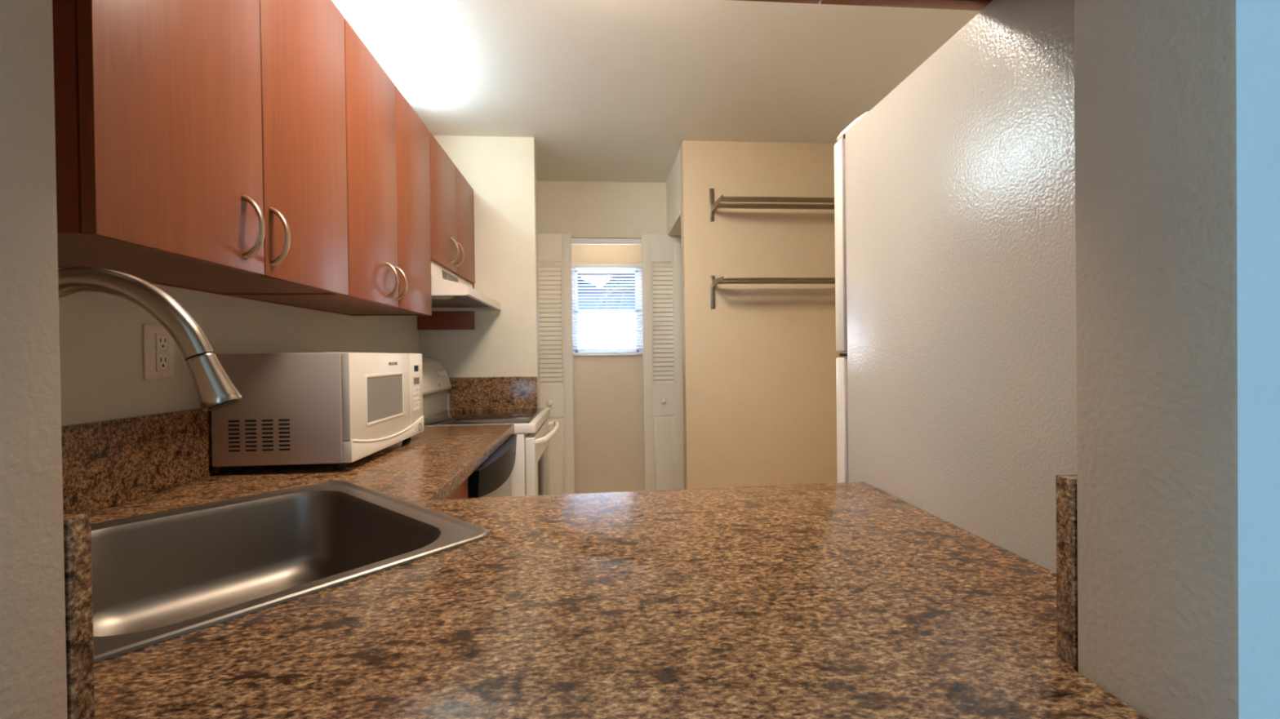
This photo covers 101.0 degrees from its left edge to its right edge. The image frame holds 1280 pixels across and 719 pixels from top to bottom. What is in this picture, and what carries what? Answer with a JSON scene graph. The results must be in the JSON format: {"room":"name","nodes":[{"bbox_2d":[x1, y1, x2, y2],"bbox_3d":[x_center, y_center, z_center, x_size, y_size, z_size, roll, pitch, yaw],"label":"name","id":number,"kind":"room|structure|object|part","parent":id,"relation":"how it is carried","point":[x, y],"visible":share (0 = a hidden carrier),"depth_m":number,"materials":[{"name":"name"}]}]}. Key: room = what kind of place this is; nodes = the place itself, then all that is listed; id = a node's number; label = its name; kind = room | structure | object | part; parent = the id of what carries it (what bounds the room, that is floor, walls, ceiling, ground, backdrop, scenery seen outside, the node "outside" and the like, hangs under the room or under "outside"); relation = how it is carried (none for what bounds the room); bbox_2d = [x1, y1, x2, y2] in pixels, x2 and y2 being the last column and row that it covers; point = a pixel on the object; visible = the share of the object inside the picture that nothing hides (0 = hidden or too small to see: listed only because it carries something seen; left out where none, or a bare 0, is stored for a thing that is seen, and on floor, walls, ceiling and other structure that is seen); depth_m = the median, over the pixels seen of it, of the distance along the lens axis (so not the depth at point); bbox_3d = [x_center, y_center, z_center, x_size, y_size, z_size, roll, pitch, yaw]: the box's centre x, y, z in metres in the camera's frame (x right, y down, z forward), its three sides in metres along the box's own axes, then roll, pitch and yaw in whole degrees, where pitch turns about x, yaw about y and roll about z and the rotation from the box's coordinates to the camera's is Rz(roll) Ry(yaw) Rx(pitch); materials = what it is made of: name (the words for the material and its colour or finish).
{"room":"kitchen","nodes":[
{"label":"kitchen","id":0,"kind":"room"},
{"bbox_2d":[57,268,419,426],"bbox_3d":[-1.285,-0.041,2.374,0.120,2.507,4.260,-1,0,-5],"label":"wall","id":1,"kind":"structure","parent":0,"point":[101,340],"depth_m":1.28,"materials":[{"name":"paint"}]},
{"bbox_2d":[61,408,231,514],"bbox_3d":[-1.129,0.214,1.354,0.019,0.178,1.917,-1,0,-5],"label":"backsplash","id":2,"kind":"structure","parent":1,"relation":"attached to","point":[105,464],"depth_m":1.15,"materials":[{"name":"brown stone"}]},
{"bbox_2d":[142,324,174,380],"bbox_3d":[-1.128,-0.017,1.240,0.010,0.128,0.086,-1,0,-5],"label":"wall outlet","id":3,"kind":"object","parent":1,"relation":"attached to","point":[158,346],"visible":0.92,"depth_m":1.23,"materials":[{"name":"beige plastic"}]},
{"bbox_2d":[155,333,168,351],"bbox_3d":[-1.125,-0.040,1.241,0.004,0.042,0.034,-1,0,-5],"label":"receptacle","id":4,"kind":"object","parent":3,"relation":"attached to","point":[161,340],"depth_m":1.24,"materials":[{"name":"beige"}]},
{"bbox_2d":[155,353,168,371],"bbox_3d":[-1.124,0.006,1.241,0.004,0.042,0.034,-1,0,-5],"label":"receptacle","id":5,"kind":"object","parent":3,"relation":"attached to","point":[162,359],"depth_m":1.24,"materials":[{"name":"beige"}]},
{"bbox_2d":[52,0,348,295],"bbox_3d":[-0.945,-0.570,1.103,0.367,0.787,0.757,-1,0,-5],"label":"upper cabinet","id":6,"kind":"object","parent":1,"relation":"attached to","point":[201,144],"visible":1,"depth_m":0.97,"materials":[{"name":"brown wood"}]},
{"bbox_3d":[-0.794,-0.571,0.925,0.020,0.787,0.376,-1,0,-5],"label":"door","id":7,"kind":"part","parent":6,"relation":"part of","materials":[{"name":"brown wood"}]},
{"bbox_3d":[-0.966,-0.191,1.104,0.300,0.018,0.722,-1,0,-5],"label":"panel","id":8,"kind":"part","parent":6,"relation":"part of","materials":[{"name":"brown wood"}]},
{"bbox_3d":[-0.774,-0.266,1.057,0.040,0.128,0.018,-1,0,-5],"label":"handle","id":9,"kind":"part","parent":6,"relation":"part of","materials":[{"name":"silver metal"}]},
{"bbox_3d":[-0.781,-0.266,1.144,0.040,0.128,0.018,-1,0,-5],"label":"handle","id":10,"kind":"part","parent":6,"relation":"part of","materials":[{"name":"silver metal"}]},
{"bbox_3d":[-0.825,-0.573,1.303,0.020,0.787,0.376,-1,0,-5],"label":"door","id":11,"kind":"part","parent":6,"relation":"part of","materials":[{"name":"brown wood"}]},
{"bbox_2d":[226,17,431,315],"bbox_3d":[-1.006,-0.576,1.856,0.367,0.787,0.748,-1,0,-5],"label":"upper cabinet","id":12,"kind":"object","parent":1,"relation":"attached to","point":[388,143],"visible":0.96,"depth_m":1.76,"materials":[{"name":"brown wood"}]},
{"bbox_3d":[-1.027,-0.196,1.857,0.300,0.018,0.713,-1,0,-5],"label":"panel","id":13,"kind":"part","parent":12,"relation":"part of","materials":[{"name":"brown wood"}]},
{"bbox_3d":[-0.855,-0.576,1.680,0.020,0.787,0.372,-1,0,-5],"label":"door","id":14,"kind":"part","parent":12,"relation":"part of","materials":[{"name":"brown wood"}]},
{"bbox_3d":[-0.831,-0.266,1.772,0.040,0.122,0.018,-1,0,-5],"label":"handle","id":15,"kind":"part","parent":12,"relation":"part of","materials":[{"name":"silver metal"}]},
{"bbox_3d":[-0.838,-0.266,1.852,0.040,0.122,0.018,-1,0,-5],"label":"handle","id":16,"kind":"part","parent":12,"relation":"part of","materials":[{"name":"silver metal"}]},
{"bbox_3d":[-0.885,-0.579,2.054,0.020,0.787,0.372,-1,0,-5],"label":"door","id":17,"kind":"part","parent":12,"relation":"part of","materials":[{"name":"brown wood"}]},
{"bbox_2d":[429,131,475,283],"bbox_3d":[-1.070,-0.704,2.636,0.367,0.540,0.799,-1,0,-5],"label":"upper cabinet","id":18,"kind":"object","parent":1,"relation":"attached to","point":[451,196],"visible":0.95,"depth_m":2.55,"materials":[{"name":"brown wood"}]},
{"bbox_3d":[-0.918,-0.705,2.447,0.020,0.540,0.397,-1,0,-5],"label":"door","id":19,"kind":"part","parent":18,"relation":"part of","materials":[{"name":"brown wood"}]},
{"bbox_3d":[-0.897,-0.529,2.553,0.040,0.126,0.018,-1,0,-5],"label":"handle","id":20,"kind":"part","parent":18,"relation":"part of","materials":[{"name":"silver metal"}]},
{"bbox_3d":[-0.905,-0.529,2.654,0.040,0.126,0.018,-1,0,-5],"label":"handle","id":21,"kind":"part","parent":18,"relation":"part of","materials":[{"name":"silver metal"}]},
{"bbox_3d":[-0.950,-0.707,2.846,0.020,0.540,0.397,-1,0,-5],"label":"door","id":22,"kind":"part","parent":18,"relation":"part of","materials":[{"name":"brown wood"}]},
{"bbox_2d":[431,260,501,311],"bbox_3d":[-1.011,-0.354,2.648,0.476,0.159,0.786,-1,0,-5],"label":"range hood","id":23,"kind":"object","parent":18,"relation":"attached to","point":[450,291],"visible":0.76,"depth_m":2.53,"materials":[{"name":"white metal"}]},
{"bbox_3d":[-0.980,-0.352,2.259,0.476,0.156,0.005,-1,0,-5],"label":"panel","id":24,"kind":"part","parent":23,"relation":"part of","materials":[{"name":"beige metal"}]},
{"bbox_3d":[-1.042,-0.358,3.037,0.476,0.156,0.005,-1,0,-5],"label":"panel","id":25,"kind":"part","parent":23,"relation":"part of","materials":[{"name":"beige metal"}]},
{"bbox_2d":[537,181,666,238],"bbox_3d":[0.166,-1.119,3.999,2.240,0.414,0.100,-1,0,-5],"label":"wall closet header","id":26,"kind":"structure","parent":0,"point":[579,209],"depth_m":3.91,"materials":[{"name":"beige paint"}]},
{"bbox_2d":[537,233,574,494],"bbox_3d":[-0.649,0.133,3.859,0.315,2.096,0.097,-1,0,-5],"label":"bifold door","id":27,"kind":"structure","parent":26,"relation":"in","point":[556,394],"depth_m":3.85,"materials":[{"name":"beige paint"}]},
{"bbox_3d":[-0.654,0.313,3.829,0.042,0.042,0.036,-1,0,-5],"label":"knob","id":28,"kind":"part","parent":27,"relation":"part of","materials":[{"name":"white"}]},
{"bbox_3d":[-0.641,0.738,3.859,0.163,0.624,0.012,-1,0,-5],"label":"panel","id":29,"kind":"part","parent":27,"relation":"part of","materials":[{"name":"beige paint"}]},
{"bbox_2d":[571,238,641,244],"bbox_3d":[-0.279,-0.884,3.949,1.300,0.042,0.030,-1,0,-5],"label":"trim","id":30,"kind":"structure","parent":26,"relation":"attached to","point":[574,241],"depth_m":3.94,"materials":[{"name":"white"}]},
{"bbox_2d":[641,234,684,491],"bbox_3d":[0.176,0.122,3.925,0.305,2.096,0.097,-1,0,-5],"label":"bifold door","id":31,"kind":"structure","parent":26,"relation":"in","point":[663,400],"depth_m":3.92,"materials":[{"name":"beige paint"}]},
{"bbox_3d":[0.171,0.302,3.895,0.042,0.042,0.036,-1,0,-5],"label":"knob","id":32,"kind":"part","parent":31,"relation":"part of","materials":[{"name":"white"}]},
{"bbox_3d":[0.184,0.727,3.925,0.153,0.624,0.012,-1,0,-5],"label":"panel","id":33,"kind":"part","parent":31,"relation":"part of","materials":[{"name":"beige paint"}]},
{"bbox_2d":[538,244,673,493],"bbox_3d":[0.123,-0.077,4.700,2.240,2.507,0.150,-1,0,-5],"label":"wall","id":34,"kind":"structure","parent":0,"point":[608,390],"depth_m":4.60,"materials":[{"name":"paint"}]},
{"bbox_2d":[571,271,642,356],"bbox_3d":[-0.291,-0.432,4.644,0.625,0.801,0.150,-1,0,-5],"label":"window","id":35,"kind":"structure","parent":34,"relation":"in","point":[575,339],"depth_m":4.66,"materials":[{"name":"white"}]},
{"bbox_3d":[-0.298,-0.606,4.698,0.565,0.395,0.022,-1,0,-5],"label":"sash","id":36,"kind":"part","parent":35,"relation":"part of","materials":[{"name":"white"}]},
{"bbox_2d":[571,263,642,354],"bbox_3d":[-0.287,-0.439,4.598,0.617,0.784,0.045,-1,0,-5],"label":"window blind","id":37,"kind":"object","parent":35,"relation":"attached to","point":[575,267],"visible":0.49,"depth_m":4.61,"materials":[{"name":"white plastic"}]},
{"bbox_3d":[-0.545,-0.429,4.573,0.002,0.740,0.002,-1,0,-5],"label":"ladder cord","id":38,"kind":"part","parent":37,"relation":"part of","materials":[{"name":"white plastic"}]},
{"bbox_3d":[-0.292,-0.814,4.600,0.617,0.033,0.036,-1,0,-5],"label":"head rail","id":39,"kind":"part","parent":37,"relation":"part of","materials":[{"name":"white plastic"}]},
{"bbox_3d":[-0.283,-0.055,4.610,0.617,0.016,0.024,-1,0,-5],"label":"rail","id":40,"kind":"part","parent":37,"relation":"part of","materials":[{"name":"white plastic"}]},
{"bbox_3d":[-0.029,-0.436,4.614,0.002,0.740,0.002,-1,0,-5],"label":"ladder cord","id":41,"kind":"part","parent":37,"relation":"part of","materials":[{"name":"white fabric"}]},
{"bbox_3d":[-0.291,-0.251,4.671,0.565,0.375,0.022,-1,0,-5],"label":"sash","id":42,"kind":"part","parent":35,"relation":"part of","materials":[{"name":"white"}]},
{"bbox_3d":[-0.283,-0.038,4.607,0.625,0.013,0.070,-1,0,-5],"label":"sill","id":43,"kind":"part","parent":35,"relation":"part of","materials":[{"name":"white"}]},
{"bbox_2d":[418,135,847,489],"bbox_3d":[0.036,-0.064,3.223,2.650,2.507,0.120,-1,0,-5],"label":"wall","id":44,"kind":"structure","parent":0,"point":[759,366],"depth_m":3.20,"materials":[{"name":"beige paint"}]},
{"bbox_2d":[417,283,475,329],"bbox_3d":[-1.127,-0.575,3.050,0.318,0.804,0.029,-1,0,-5],"label":"filler panel","id":45,"kind":"object","parent":44,"relation":"attached to","point":[439,320],"visible":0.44,"depth_m":3.04,"materials":[{"name":"brown wood"}]},
{"bbox_2d":[449,376,537,409],"bbox_3d":[-0.853,0.210,3.083,0.499,0.214,0.019,-1,0,-5],"label":"backsplash","id":46,"kind":"structure","parent":44,"relation":"attached to","point":[518,392],"depth_m":3.07,"materials":[{"name":"brown stone"}]},
{"bbox_2d":[709,188,834,221],"bbox_3d":[0.844,-0.938,3.082,0.828,0.199,0.278,-1,0,-5],"label":"wall shelf","id":47,"kind":"object","parent":44,"relation":"attached to","point":[713,205],"visible":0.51,"depth_m":3.06,"materials":[{"name":"silver metal"}]},
{"bbox_2d":[710,275,835,308],"bbox_3d":[0.850,-0.412,3.086,0.828,0.200,0.278,-1,0,-5],"label":"wall shelf","id":48,"kind":"object","parent":44,"relation":"attached to","point":[722,280],"visible":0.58,"depth_m":3.07,"materials":[{"name":"silver metal"}]},
{"bbox_2d":[0,0,1279,718],"bbox_3d":[-0.032,-0.041,0.395,6.000,2.507,0.127,-1,0,-5],"label":"wall","id":49,"kind":"structure","parent":0,"point":[1177,102],"depth_m":0.39,"materials":[{"name":"paint"}]},
{"bbox_2d":[62,513,94,718],"bbox_3d":[-0.750,0.217,0.393,0.620,0.178,0.018,-1,0,-5],"label":"backsplash","id":50,"kind":"structure","parent":49,"relation":"attached to","point":[77,527],"depth_m":0.41,"materials":[{"name":"brown stone"}]},
{"bbox_2d":[736,0,992,10],"bbox_3d":[0.293,-0.886,0.676,0.774,0.647,0.390,-1,0,-5],"label":"upper cabinet","id":51,"kind":"object","parent":49,"relation":"attached to","point":[970,5],"visible":0.52,"depth_m":0.83,"materials":[{"name":"brown wood"}]},
{"bbox_3d":[0.088,-0.884,0.807,0.384,0.647,0.022,-1,0,-5],"label":"door","id":52,"kind":"part","parent":51,"relation":"part of","materials":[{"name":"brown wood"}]},
{"bbox_3d":[0.474,-0.889,0.838,0.384,0.647,0.022,-1,0,-5],"label":"door","id":53,"kind":"part","parent":51,"relation":"part of","materials":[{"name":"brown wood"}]},
{"bbox_2d":[1055,474,1078,666],"bbox_3d":[0.492,0.201,0.513,0.168,0.178,0.019,-1,0,-5],"label":"backsplash","id":54,"kind":"structure","parent":49,"relation":"attached to","point":[1065,485],"depth_m":0.50,"materials":[{"name":"brown stone"}]},
{"bbox_2d":[332,0,980,182],"bbox_3d":[-0.079,-1.357,0.762,6.000,0.120,7.950,-1,0,-5],"label":"ceiling","id":55,"kind":"structure","parent":0,"point":[605,91],"depth_m":2.36,"materials":[{"name":"paint"}]},
{"bbox_2d":[666,149,680,235],"bbox_3d":[0.276,-1.121,3.622,0.100,0.407,0.669,-1,0,-5],"label":"wall","id":56,"kind":"structure","parent":0,"point":[673,181],"depth_m":3.60,"materials":[{"name":"beige paint"}]},
{"bbox_3d":[-0.046,1.260,0.782,6.000,0.100,7.950,-1,0,-5],"label":"floor","id":57,"kind":"structure","parent":0,"visible":0},
{"bbox_2d":[445,478,468,499],"bbox_3d":[-0.768,0.777,1.356,0.625,0.873,0.416,-1,0,-5],"label":"base cabinet","id":58,"kind":"object","parent":57,"relation":"on","point":[461,491],"visible":0.02,"depth_m":1.50,"materials":[{"name":"brown wood"}]},
{"bbox_2d":[422,357,559,496],"bbox_3d":[-0.829,0.595,2.710,0.818,1.218,0.724,-1,0,-5],"label":"electric range","id":59,"kind":"object","parent":57,"relation":"on","point":[530,474],"visible":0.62,"depth_m":2.63,"materials":[{"name":"white metal"}]},
{"bbox_3d":[-1.096,0.083,2.842,0.047,0.054,0.054,-1,0,-5],"label":"knob","id":60,"kind":"part","parent":59,"relation":"part of","materials":[{"name":"beige plastic"}]},
{"bbox_3d":[-1.105,0.082,2.952,0.047,0.054,0.054,-1,0,-5],"label":"knob","id":61,"kind":"part","parent":59,"relation":"part of","materials":[{"name":"beige plastic"}]},
{"bbox_3d":[-0.814,0.290,2.704,0.573,0.003,0.694,-1,0,-5],"label":"cooktop glass","id":62,"kind":"part","parent":59,"relation":"part of","materials":[{"name":"black ceramic"}]},
{"bbox_3d":[-0.810,0.312,2.710,0.623,0.045,0.724,-1,0,-5],"label":"cooktop frame","id":63,"kind":"part","parent":59,"relation":"part of","materials":[{"name":"white metal"}]},
{"bbox_3d":[-0.522,0.668,2.736,0.042,0.634,0.712,-1,0,-5],"label":"oven door","id":64,"kind":"part","parent":59,"relation":"part of","materials":[{"name":"white metal"}]},
{"bbox_3d":[-0.467,0.368,2.738,0.084,0.042,0.655,-1,0,-5],"label":"handle","id":65,"kind":"part","parent":59,"relation":"part of","materials":[{"name":"beige plastic"}]},
{"bbox_2d":[467,434,516,498],"bbox_3d":[-0.805,0.773,1.941,0.646,0.872,0.742,-1,0,-5],"label":"dishwasher","id":66,"kind":"object","parent":57,"relation":"on","point":[492,478],"visible":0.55,"depth_m":1.80,"materials":[{"name":"black plastic"}]},
{"bbox_3d":[-0.546,0.744,1.962,0.022,0.685,0.738,-1,0,-5],"label":"door","id":67,"kind":"part","parent":66,"relation":"part of","materials":[{"name":"grey metal"}]},
{"bbox_2d":[834,0,1076,573],"bbox_3d":[0.917,0.309,1.061,0.760,1.772,0.843,-1,0,-5],"label":"refrigerator","id":68,"kind":"object","parent":57,"relation":"on","point":[955,245],"visible":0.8,"depth_m":0.87,"materials":[{"name":"white metal"}]},
{"bbox_3d":[0.882,-0.293,1.393,0.756,0.539,0.076,-1,0,-5],"label":"freezer door","id":69,"kind":"part","parent":68,"relation":"part of","materials":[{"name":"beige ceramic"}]},
{"bbox_3d":[0.893,0.566,1.400,0.756,1.153,0.076,-1,0,-5],"label":"fresh food door","id":70,"kind":"part","parent":68,"relation":"part of","materials":[{"name":"white metal"}]},
{"bbox_3d":[0.197,0.769,0.829,0.705,0.873,0.630,-1,0,-5],"label":"base cabinet","id":71,"kind":"object","parent":57,"relation":"on","visible":0},
{"bbox_2d":[88,424,1148,718],"bbox_3d":[-0.311,0.314,1.330,1.641,0.040,2.097,-1,0,-5],"label":"countertop","id":72,"kind":"structure","parent":71,"relation":"on","point":[842,600],"depth_m":0.59,"materials":[{"name":"brown stone"}]},
{"bbox_2d":[57,266,242,411],"bbox_3d":[-0.741,0.089,0.710,0.365,0.428,0.106,-1,0,-5],"label":"kitchen faucet","id":73,"kind":"object","parent":72,"relation":"on","point":[215,390],"visible":0.87,"depth_m":0.71,"materials":[{"name":"silver metal"}]},
{"bbox_2d":[90,480,489,663],"bbox_3d":[-0.650,0.387,0.891,0.632,0.184,0.522,0,1,39],"label":"sink","id":74,"kind":"object","parent":72,"relation":"in","point":[157,577],"visible":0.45,"depth_m":1.03,"materials":[{"name":"grey metal"}]},
{"bbox_2d":[211,352,424,473],"bbox_3d":[-0.960,0.140,1.672,0.354,0.317,0.587,-1,0,-5],"label":"microwave oven","id":75,"kind":"object","parent":72,"relation":"on","point":[339,409],"visible":1,"depth_m":1.39,"materials":[{"name":"beige paint"}]},
{"bbox_3d":[-0.796,0.112,1.620,0.020,0.263,0.452,-1,0,-5],"label":"door","id":76,"kind":"part","parent":75,"relation":"part of","materials":[{"name":"beige plastic"}]},
{"bbox_3d":[-0.820,0.105,1.912,0.020,0.253,0.128,-1,0,-5],"label":"control panel","id":77,"kind":"part","parent":75,"relation":"part of","materials":[{"name":"beige plastic"}]},
{"label":"outside","id":78,"kind":"structure","parent":0,"visible":0},
{"bbox_3d":[-0.780,1.249,22.399,26.000,0.100,35.240,-1,0,-5],"label":"ground","id":79,"kind":"structure","parent":78,"visible":0},
{"bbox_2d":[577,273,635,309],"bbox_3d":[-2.191,-1.055,14.614,10.800,4.665,5.300,-1,0,-5],"label":"house","id":80,"kind":"structure","parent":79,"relation":"on","point":[577,273],"depth_m":12.44,"materials":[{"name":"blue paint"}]},
{"bbox_2d":[577,313,635,349],"bbox_3d":[-0.146,0.291,8.117,13.100,2.025,0.280,-1,0,-5],"label":"wall","id":81,"kind":"structure","parent":79,"relation":"on","point":[595,335],"depth_m":7.98,"materials":[{"name":"white paint"}]},
{"bbox_2d":[588,277,635,309],"bbox_3d":[0.074,-0.167,10.635,2.482,2.899,2.479,-1,0,-5],"label":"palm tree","id":82,"kind":"object","parent":79,"relation":"on","point":[633,277],"visible":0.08,"depth_m":10.48,"materials":[{"name":"green plant"}]}
]}

